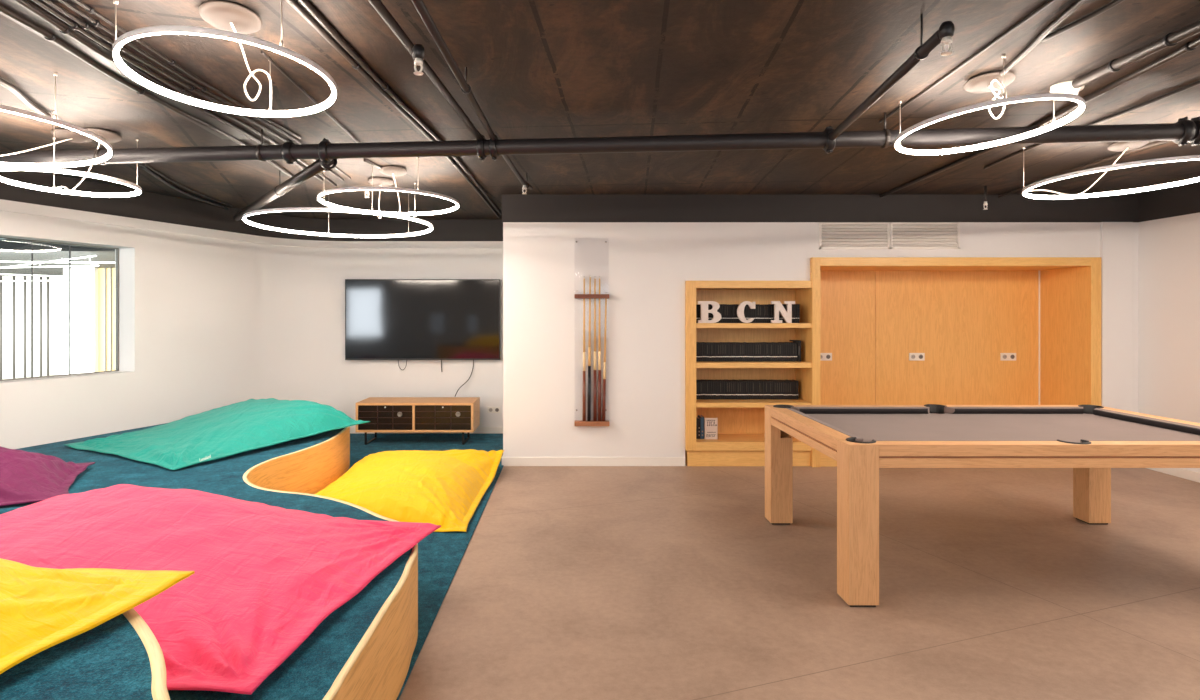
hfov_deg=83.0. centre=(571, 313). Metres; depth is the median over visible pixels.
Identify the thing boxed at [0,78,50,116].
conduit
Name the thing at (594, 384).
pool cue
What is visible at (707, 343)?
book
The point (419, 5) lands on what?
pipe
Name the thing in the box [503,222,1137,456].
wall
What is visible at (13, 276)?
pole
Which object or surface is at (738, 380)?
book
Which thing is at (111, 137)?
pendant lamp
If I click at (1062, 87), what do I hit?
smoke detector
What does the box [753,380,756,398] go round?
book
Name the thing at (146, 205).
trim
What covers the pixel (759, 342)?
book
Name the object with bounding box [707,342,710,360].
book
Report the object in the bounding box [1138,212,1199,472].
wall
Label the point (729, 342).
book
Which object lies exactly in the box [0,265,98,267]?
strip light
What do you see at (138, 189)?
diffuser
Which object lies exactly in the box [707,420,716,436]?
print
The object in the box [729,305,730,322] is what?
book
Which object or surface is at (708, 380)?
book
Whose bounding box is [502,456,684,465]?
baseboard
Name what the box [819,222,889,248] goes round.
air vent
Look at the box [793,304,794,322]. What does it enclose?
book
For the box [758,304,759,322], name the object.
book
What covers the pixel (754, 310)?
book
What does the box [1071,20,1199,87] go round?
conduit
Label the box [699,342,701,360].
book
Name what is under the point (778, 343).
book
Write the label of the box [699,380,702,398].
book
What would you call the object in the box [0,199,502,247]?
trim
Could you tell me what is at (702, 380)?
book
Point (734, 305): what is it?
book
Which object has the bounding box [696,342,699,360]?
book
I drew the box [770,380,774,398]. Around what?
book
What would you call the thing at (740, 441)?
bookcase
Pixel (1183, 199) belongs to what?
trim
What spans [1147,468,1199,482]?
baseboard
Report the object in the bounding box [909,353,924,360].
wall socket
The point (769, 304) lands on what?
book
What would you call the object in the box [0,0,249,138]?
cable tray
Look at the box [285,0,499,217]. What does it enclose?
conduit
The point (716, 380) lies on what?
book
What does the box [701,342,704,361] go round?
book
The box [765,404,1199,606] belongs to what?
pool table
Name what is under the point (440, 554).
floor carpet
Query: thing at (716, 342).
book
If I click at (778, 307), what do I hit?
letter
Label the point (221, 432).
floor cushion
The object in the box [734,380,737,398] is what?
book
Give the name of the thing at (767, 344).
book
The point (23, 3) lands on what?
conduit
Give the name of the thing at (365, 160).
conduit
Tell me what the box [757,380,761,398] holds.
book
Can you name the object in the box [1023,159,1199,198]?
diffuser
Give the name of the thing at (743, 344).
book
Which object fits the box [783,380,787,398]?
book
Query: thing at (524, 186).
sprinkler
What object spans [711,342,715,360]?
book
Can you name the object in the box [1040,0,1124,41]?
conduit
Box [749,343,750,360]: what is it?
book
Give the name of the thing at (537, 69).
ceiling
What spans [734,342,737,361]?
book
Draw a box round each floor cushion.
[0,446,210,505]
[0,484,440,694]
[0,558,194,673]
[64,398,369,469]
[315,449,504,531]
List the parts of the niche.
post, panel, rail, panel, post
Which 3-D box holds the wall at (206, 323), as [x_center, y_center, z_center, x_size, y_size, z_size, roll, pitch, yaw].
[-5.022,0.160,3.118,2.514,2.600,13.699,0,0,30]
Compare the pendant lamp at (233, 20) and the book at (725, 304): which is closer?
the pendant lamp at (233, 20)
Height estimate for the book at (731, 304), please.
0.181 m
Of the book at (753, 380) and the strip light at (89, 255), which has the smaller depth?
the book at (753, 380)
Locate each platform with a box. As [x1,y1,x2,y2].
[0,423,417,699]
[0,608,169,699]
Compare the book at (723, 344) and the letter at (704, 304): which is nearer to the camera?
the letter at (704, 304)
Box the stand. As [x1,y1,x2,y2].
[356,397,479,444]
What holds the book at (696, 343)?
on the bookcase
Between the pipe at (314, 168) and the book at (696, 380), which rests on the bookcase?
the book at (696, 380)
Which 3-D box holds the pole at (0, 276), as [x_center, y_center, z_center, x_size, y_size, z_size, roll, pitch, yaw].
[-12.464,0.315,14.800,0.041,2.290,0.041,0,0,23]
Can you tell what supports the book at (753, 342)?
on the bookcase
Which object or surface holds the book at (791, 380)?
on the bookcase
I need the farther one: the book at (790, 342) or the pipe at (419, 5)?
the book at (790, 342)
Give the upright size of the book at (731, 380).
0.180 m
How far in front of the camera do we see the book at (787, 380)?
6.70 m
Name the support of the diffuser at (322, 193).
attached to the pendant lamp at (393, 171)
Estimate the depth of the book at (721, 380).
6.71 m
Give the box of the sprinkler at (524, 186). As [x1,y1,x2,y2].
[522,185,526,193]
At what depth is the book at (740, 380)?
6.70 m
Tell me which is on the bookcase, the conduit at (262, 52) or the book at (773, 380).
the book at (773, 380)
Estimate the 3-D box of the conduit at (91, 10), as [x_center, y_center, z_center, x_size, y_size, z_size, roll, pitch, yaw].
[-1.794,-1.131,2.576,0.054,0.024,3.583,0,0,1]
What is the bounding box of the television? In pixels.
[345,279,500,359]
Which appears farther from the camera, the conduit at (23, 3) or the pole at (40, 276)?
the pole at (40, 276)
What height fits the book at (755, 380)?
0.180 m
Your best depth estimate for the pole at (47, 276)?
14.79 m
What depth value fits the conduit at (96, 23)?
3.09 m
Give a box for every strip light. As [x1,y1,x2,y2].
[0,255,114,262]
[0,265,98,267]
[0,274,62,276]
[0,280,62,281]
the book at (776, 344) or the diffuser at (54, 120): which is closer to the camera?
the diffuser at (54, 120)
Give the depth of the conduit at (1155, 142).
5.01 m
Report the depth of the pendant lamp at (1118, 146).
4.46 m
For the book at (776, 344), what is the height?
0.182 m
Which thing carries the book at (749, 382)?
on the bookcase
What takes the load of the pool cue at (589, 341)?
in the cue rack
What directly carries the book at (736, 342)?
on the bookcase
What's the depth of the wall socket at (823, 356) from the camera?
7.14 m
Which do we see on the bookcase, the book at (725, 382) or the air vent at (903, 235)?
the book at (725, 382)
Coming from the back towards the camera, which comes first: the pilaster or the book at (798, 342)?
the pilaster
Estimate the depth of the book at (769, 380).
6.70 m
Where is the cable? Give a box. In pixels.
[455,360,473,395]
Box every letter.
[698,301,720,322]
[737,301,754,322]
[771,301,794,322]
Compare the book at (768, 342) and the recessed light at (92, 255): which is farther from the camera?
the recessed light at (92, 255)
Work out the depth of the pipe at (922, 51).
2.84 m
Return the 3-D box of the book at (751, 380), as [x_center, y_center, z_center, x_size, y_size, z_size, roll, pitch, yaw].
[1.799,0.758,6.771,0.020,0.182,0.141,0,0,0]
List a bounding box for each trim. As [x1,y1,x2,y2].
[0,170,502,240]
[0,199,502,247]
[502,194,1137,222]
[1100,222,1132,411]
[1138,182,1199,221]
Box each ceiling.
[0,0,1199,218]
[0,239,114,275]
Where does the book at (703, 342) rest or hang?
on the bookcase
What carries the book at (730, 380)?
on the bookcase
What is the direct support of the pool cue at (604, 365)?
in the cue rack
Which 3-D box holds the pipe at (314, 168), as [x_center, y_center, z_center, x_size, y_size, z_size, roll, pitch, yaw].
[-2.490,-1.027,5.613,0.082,0.226,3.442,0,0,-35]
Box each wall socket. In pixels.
[488,407,499,412]
[820,353,831,360]
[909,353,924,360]
[1000,353,1015,360]
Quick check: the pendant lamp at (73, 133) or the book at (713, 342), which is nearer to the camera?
the pendant lamp at (73, 133)
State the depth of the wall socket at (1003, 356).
7.14 m
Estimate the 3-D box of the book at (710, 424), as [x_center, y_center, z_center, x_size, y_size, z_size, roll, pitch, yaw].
[1.355,1.120,6.617,0.125,0.208,0.036,0,0,0]
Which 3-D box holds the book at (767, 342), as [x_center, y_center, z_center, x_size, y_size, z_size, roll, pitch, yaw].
[1.928,0.376,6.675,0.020,0.182,0.141,0,0,0]
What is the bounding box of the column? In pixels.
[63,268,97,374]
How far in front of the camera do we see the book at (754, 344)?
6.60 m
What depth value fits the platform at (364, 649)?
2.93 m
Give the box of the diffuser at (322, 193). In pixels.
[318,190,458,215]
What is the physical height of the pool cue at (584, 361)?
1.375 m
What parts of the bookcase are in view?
panel, panel, shelf, shelf, shelf, rail, shelf, panel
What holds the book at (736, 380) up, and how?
on the bookcase
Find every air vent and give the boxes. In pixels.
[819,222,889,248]
[890,222,959,248]
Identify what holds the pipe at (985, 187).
attached to the ceiling at (537, 69)
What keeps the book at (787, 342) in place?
on the bookcase
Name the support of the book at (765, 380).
on the bookcase
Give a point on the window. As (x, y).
(117, 249)
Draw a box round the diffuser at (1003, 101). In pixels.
[895,98,1083,154]
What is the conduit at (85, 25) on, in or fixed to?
attached to the ceiling at (537, 69)
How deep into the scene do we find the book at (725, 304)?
6.60 m
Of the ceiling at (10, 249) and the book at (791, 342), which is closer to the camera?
the book at (791, 342)
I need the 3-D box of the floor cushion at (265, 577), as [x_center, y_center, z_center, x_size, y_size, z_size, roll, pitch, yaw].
[-1.679,0.911,2.736,1.928,0.274,1.862,0,0,7]
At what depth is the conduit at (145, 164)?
5.98 m
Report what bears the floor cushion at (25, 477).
on the platform at (364, 649)
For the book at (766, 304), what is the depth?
6.60 m
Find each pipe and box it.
[0,113,1199,170]
[233,159,333,220]
[368,0,482,140]
[411,0,532,189]
[828,14,940,140]
[984,186,986,200]
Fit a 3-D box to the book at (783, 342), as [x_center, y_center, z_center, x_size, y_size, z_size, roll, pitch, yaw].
[2.079,0.375,6.673,0.020,0.183,0.141,0,0,0]
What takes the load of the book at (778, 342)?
on the bookcase
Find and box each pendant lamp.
[0,73,112,167]
[0,111,141,196]
[112,0,336,116]
[242,165,432,237]
[317,157,458,215]
[894,54,1084,154]
[1022,141,1199,198]
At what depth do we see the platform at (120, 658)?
1.34 m
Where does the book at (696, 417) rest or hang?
on the bookcase
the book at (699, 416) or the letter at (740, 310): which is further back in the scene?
the book at (699, 416)
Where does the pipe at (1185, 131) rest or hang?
attached to the ceiling at (537, 69)
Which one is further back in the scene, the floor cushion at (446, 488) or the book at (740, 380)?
the book at (740, 380)
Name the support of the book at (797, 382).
on the bookcase
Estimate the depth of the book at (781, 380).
6.70 m
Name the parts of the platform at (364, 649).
panel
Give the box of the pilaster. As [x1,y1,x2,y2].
[98,268,114,371]
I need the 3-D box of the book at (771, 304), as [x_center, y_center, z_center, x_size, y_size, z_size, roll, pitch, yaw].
[1.950,0.001,6.675,0.020,0.180,0.141,0,0,0]
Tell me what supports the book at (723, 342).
on the bookcase
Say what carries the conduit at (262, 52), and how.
attached to the ceiling at (537, 69)
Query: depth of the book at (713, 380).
6.70 m
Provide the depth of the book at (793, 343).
6.60 m
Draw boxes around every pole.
[0,276,1,379]
[13,276,14,378]
[24,276,25,377]
[40,276,41,375]
[47,276,48,375]
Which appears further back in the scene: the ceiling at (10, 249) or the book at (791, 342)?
the ceiling at (10, 249)
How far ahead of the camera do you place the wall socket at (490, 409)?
8.21 m
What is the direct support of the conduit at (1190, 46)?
attached to the ceiling at (537, 69)
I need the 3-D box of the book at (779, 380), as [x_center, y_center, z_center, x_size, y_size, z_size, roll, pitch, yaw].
[2.079,0.758,6.773,0.020,0.180,0.141,0,0,0]
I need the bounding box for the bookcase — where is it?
[685,281,811,465]
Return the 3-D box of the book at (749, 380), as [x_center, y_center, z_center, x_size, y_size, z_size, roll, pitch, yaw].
[1.778,0.758,6.774,0.020,0.182,0.141,0,0,0]
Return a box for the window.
[0,237,118,380]
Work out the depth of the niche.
7.15 m
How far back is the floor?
3.59 m
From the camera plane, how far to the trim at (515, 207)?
6.49 m
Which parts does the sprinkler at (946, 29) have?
sprinkler frame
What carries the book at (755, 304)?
on the bookcase
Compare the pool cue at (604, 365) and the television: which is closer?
the pool cue at (604, 365)
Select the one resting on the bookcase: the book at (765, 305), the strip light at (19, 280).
the book at (765, 305)
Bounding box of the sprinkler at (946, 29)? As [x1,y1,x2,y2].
[938,21,954,55]
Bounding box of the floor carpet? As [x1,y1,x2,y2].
[347,433,503,699]
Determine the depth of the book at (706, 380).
6.71 m
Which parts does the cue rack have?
rail, rail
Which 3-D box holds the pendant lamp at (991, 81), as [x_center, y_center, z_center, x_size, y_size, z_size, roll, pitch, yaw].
[2.037,-1.004,3.355,0.803,0.273,0.806,0,0,40]
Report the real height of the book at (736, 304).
0.183 m
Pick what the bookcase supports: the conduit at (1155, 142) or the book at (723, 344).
the book at (723, 344)
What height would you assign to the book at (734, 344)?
0.183 m
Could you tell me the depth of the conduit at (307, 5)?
3.19 m
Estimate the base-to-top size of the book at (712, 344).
0.180 m
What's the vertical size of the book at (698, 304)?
0.180 m
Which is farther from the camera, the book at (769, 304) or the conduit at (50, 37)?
the book at (769, 304)
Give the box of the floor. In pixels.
[399,463,1199,699]
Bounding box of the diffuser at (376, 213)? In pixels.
[243,211,432,237]
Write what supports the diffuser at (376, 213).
attached to the pendant lamp at (377, 181)
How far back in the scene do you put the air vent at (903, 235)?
6.49 m
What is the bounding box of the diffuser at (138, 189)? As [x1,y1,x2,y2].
[0,170,140,196]
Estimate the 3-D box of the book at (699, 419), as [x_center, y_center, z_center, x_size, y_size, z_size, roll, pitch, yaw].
[1.242,1.124,6.694,0.026,0.200,0.151,0,0,0]
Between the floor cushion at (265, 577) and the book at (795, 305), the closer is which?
the floor cushion at (265, 577)
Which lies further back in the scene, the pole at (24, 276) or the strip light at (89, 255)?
the pole at (24, 276)
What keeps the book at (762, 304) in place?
on the bookcase
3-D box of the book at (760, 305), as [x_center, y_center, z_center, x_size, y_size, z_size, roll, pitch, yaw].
[1.842,0.002,6.674,0.020,0.179,0.141,0,0,0]
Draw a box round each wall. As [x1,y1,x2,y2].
[0,211,502,448]
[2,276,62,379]
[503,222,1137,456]
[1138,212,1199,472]
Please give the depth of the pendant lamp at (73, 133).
3.96 m
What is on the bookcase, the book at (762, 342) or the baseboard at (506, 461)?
the book at (762, 342)
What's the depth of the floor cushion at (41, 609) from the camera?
1.50 m
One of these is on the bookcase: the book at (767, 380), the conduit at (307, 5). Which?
the book at (767, 380)
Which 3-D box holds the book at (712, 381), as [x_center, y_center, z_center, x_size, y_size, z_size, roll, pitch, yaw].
[1.391,0.757,6.772,0.020,0.182,0.141,0,0,0]
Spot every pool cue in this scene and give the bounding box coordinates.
[582,276,585,420]
[587,275,590,420]
[593,276,596,420]
[598,276,600,420]
[602,292,606,420]
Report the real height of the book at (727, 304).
0.181 m
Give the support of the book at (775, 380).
on the bookcase
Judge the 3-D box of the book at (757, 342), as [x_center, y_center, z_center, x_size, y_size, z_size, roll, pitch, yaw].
[1.842,0.376,6.672,0.020,0.181,0.141,0,0,0]
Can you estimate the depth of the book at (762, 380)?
6.70 m
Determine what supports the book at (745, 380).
on the bookcase
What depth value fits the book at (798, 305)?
6.60 m
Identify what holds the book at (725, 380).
on the bookcase
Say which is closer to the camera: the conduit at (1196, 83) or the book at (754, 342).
the conduit at (1196, 83)
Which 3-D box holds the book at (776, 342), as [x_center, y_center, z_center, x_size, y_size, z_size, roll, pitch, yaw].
[2.035,0.377,6.672,0.020,0.180,0.141,0,0,0]
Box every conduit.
[0,5,293,177]
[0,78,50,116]
[14,0,322,180]
[32,0,336,186]
[43,0,343,180]
[58,0,350,178]
[72,0,300,138]
[138,163,228,209]
[142,163,232,206]
[261,51,358,142]
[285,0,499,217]
[298,0,501,214]
[364,159,381,168]
[879,0,1055,122]
[879,37,1199,197]
[984,80,1199,168]
[998,141,1172,197]
[1000,0,1086,75]
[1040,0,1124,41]
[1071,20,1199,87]
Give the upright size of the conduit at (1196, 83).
0.020 m
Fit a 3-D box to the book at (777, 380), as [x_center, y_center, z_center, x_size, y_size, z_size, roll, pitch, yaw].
[2.057,0.758,6.774,0.020,0.181,0.141,0,0,0]
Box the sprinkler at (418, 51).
[412,44,424,75]
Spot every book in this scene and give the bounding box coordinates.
[696,305,697,322]
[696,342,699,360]
[696,343,697,361]
[696,380,697,398]
[696,417,697,438]
[697,380,700,398]
[697,416,700,438]
[698,304,699,319]
[698,415,703,438]
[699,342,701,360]
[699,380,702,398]
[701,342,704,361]
[702,380,704,398]
[703,342,706,360]
[704,380,706,398]
[704,417,717,438]
[706,380,708,398]
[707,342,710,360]
[707,343,708,360]
[708,380,710,398]
[709,342,713,361]
[710,380,713,398]
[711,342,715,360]
[713,342,717,360]
[713,380,715,398]
[715,380,717,398]
[716,342,719,361]
[716,380,719,398]
[718,342,721,360]
[719,380,721,398]
[720,304,721,322]
[720,342,724,360]
[721,380,723,398]
[722,304,724,322]
[723,342,726,360]
[723,380,726,398]
[725,304,726,322]
[725,342,728,360]
[725,380,728,398]
[727,304,728,322]
[727,342,730,360]
[728,380,730,398]
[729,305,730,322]
[729,342,732,360]
[730,380,732,398]
[731,304,732,322]
[731,380,734,398]
[732,342,735,360]
[733,304,735,322]
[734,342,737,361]
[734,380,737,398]
[736,304,737,322]
[736,342,739,360]
[736,380,739,398]
[738,342,741,361]
[738,380,741,398]
[740,342,744,361]
[740,380,743,398]
[741,342,746,361]
[743,342,748,360]
[743,380,745,398]
[745,380,747,398]
[747,380,750,398]
[748,342,752,360]
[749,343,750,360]
[749,380,752,398]
[750,342,755,361]
[751,380,754,398]
[753,305,755,322]
[753,342,757,360]
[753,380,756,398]
[754,342,759,360]
[755,304,757,322]
[755,380,758,398]
[757,342,761,360]
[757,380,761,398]
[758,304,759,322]
[759,342,763,360]
[760,305,761,322]
[760,380,763,398]
[762,304,763,322]
[762,342,765,360]
[762,380,765,398]
[764,304,766,322]
[765,342,768,360]
[765,380,767,398]
[766,304,768,322]
[767,342,770,360]
[767,380,769,398]
[768,342,772,361]
[769,304,770,322]
[769,380,771,398]
[770,342,774,360]
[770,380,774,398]
[771,304,772,319]
[772,342,777,360]
[773,380,776,398]
[775,380,778,398]
[776,342,781,360]
[777,380,780,398]
[778,342,783,361]
[778,343,779,360]
[779,380,782,398]
[781,380,784,398]
[783,342,785,360]
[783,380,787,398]
[785,342,788,360]
[785,380,789,398]
[787,342,790,360]
[787,380,791,398]
[789,340,800,361]
[790,342,792,360]
[790,380,793,398]
[791,342,796,360]
[791,380,795,398]
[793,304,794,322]
[793,343,794,360]
[794,380,798,398]
[795,304,799,322]
[795,305,796,322]
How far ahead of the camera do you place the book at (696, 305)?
6.60 m
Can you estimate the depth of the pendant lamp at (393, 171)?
5.24 m
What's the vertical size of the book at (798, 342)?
0.205 m
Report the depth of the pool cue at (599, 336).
6.45 m
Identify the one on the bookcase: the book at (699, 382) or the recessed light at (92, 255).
the book at (699, 382)
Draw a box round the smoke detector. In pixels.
[1050,80,1084,94]
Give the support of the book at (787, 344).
on the bookcase
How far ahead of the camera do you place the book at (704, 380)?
6.70 m
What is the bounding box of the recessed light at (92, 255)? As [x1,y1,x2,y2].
[6,255,96,266]
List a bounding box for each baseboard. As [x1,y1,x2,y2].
[350,427,502,433]
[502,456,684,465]
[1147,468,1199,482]
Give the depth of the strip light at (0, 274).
12.38 m
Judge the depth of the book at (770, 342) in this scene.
6.60 m
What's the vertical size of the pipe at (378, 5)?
0.122 m
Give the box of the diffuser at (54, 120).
[0,110,111,167]
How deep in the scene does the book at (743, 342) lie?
6.60 m
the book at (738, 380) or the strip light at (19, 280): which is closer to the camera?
the book at (738, 380)
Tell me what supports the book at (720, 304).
on the bookcase
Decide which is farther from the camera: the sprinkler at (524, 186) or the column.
the column
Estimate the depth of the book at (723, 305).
6.60 m
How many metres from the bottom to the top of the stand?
0.466 m
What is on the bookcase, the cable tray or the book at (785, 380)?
the book at (785, 380)
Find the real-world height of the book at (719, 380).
0.181 m
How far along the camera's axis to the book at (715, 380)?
6.71 m
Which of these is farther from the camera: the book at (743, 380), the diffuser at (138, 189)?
the book at (743, 380)
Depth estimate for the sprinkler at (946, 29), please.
2.34 m
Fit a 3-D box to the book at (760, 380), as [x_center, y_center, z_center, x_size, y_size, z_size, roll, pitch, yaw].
[1.885,0.758,6.775,0.020,0.181,0.141,0,0,0]
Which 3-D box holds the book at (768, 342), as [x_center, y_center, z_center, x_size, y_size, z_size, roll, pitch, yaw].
[1.950,0.376,6.671,0.020,0.180,0.141,0,0,0]
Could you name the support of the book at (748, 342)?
on the bookcase
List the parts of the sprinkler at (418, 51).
sprinkler frame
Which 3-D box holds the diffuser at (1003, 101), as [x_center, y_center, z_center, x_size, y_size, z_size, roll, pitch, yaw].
[2.038,-0.920,3.354,0.796,0.105,0.796,0,0,0]
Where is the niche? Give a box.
[810,257,1100,466]
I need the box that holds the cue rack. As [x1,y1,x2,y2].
[575,241,608,425]
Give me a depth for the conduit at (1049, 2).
2.95 m
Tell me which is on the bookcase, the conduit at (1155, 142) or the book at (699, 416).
the book at (699, 416)
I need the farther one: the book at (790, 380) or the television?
the television
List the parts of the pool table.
leg, rail, cushion rail, leg, cushion rail, rail, cushion rail, frame, cushion rail, rail, leg, cushion rail, cushion rail, rail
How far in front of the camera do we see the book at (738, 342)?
6.60 m
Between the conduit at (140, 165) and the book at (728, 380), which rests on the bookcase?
the book at (728, 380)
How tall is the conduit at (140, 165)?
0.032 m
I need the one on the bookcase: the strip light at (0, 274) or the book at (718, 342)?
the book at (718, 342)
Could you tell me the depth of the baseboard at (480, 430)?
8.21 m
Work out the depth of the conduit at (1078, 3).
2.71 m
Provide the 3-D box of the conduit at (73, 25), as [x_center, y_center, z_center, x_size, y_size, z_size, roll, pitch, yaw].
[-1.953,-1.129,3.384,0.095,0.028,5.236,0,0,-3]
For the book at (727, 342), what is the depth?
6.60 m
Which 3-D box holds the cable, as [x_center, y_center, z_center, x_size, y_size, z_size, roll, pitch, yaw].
[-1.309,0.746,8.118,0.273,0.470,0.084,0,0,-43]
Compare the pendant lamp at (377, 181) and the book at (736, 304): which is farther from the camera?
the book at (736, 304)
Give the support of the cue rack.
attached to the wall at (644, 268)
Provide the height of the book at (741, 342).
0.179 m
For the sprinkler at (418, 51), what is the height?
0.113 m
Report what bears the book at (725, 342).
on the bookcase

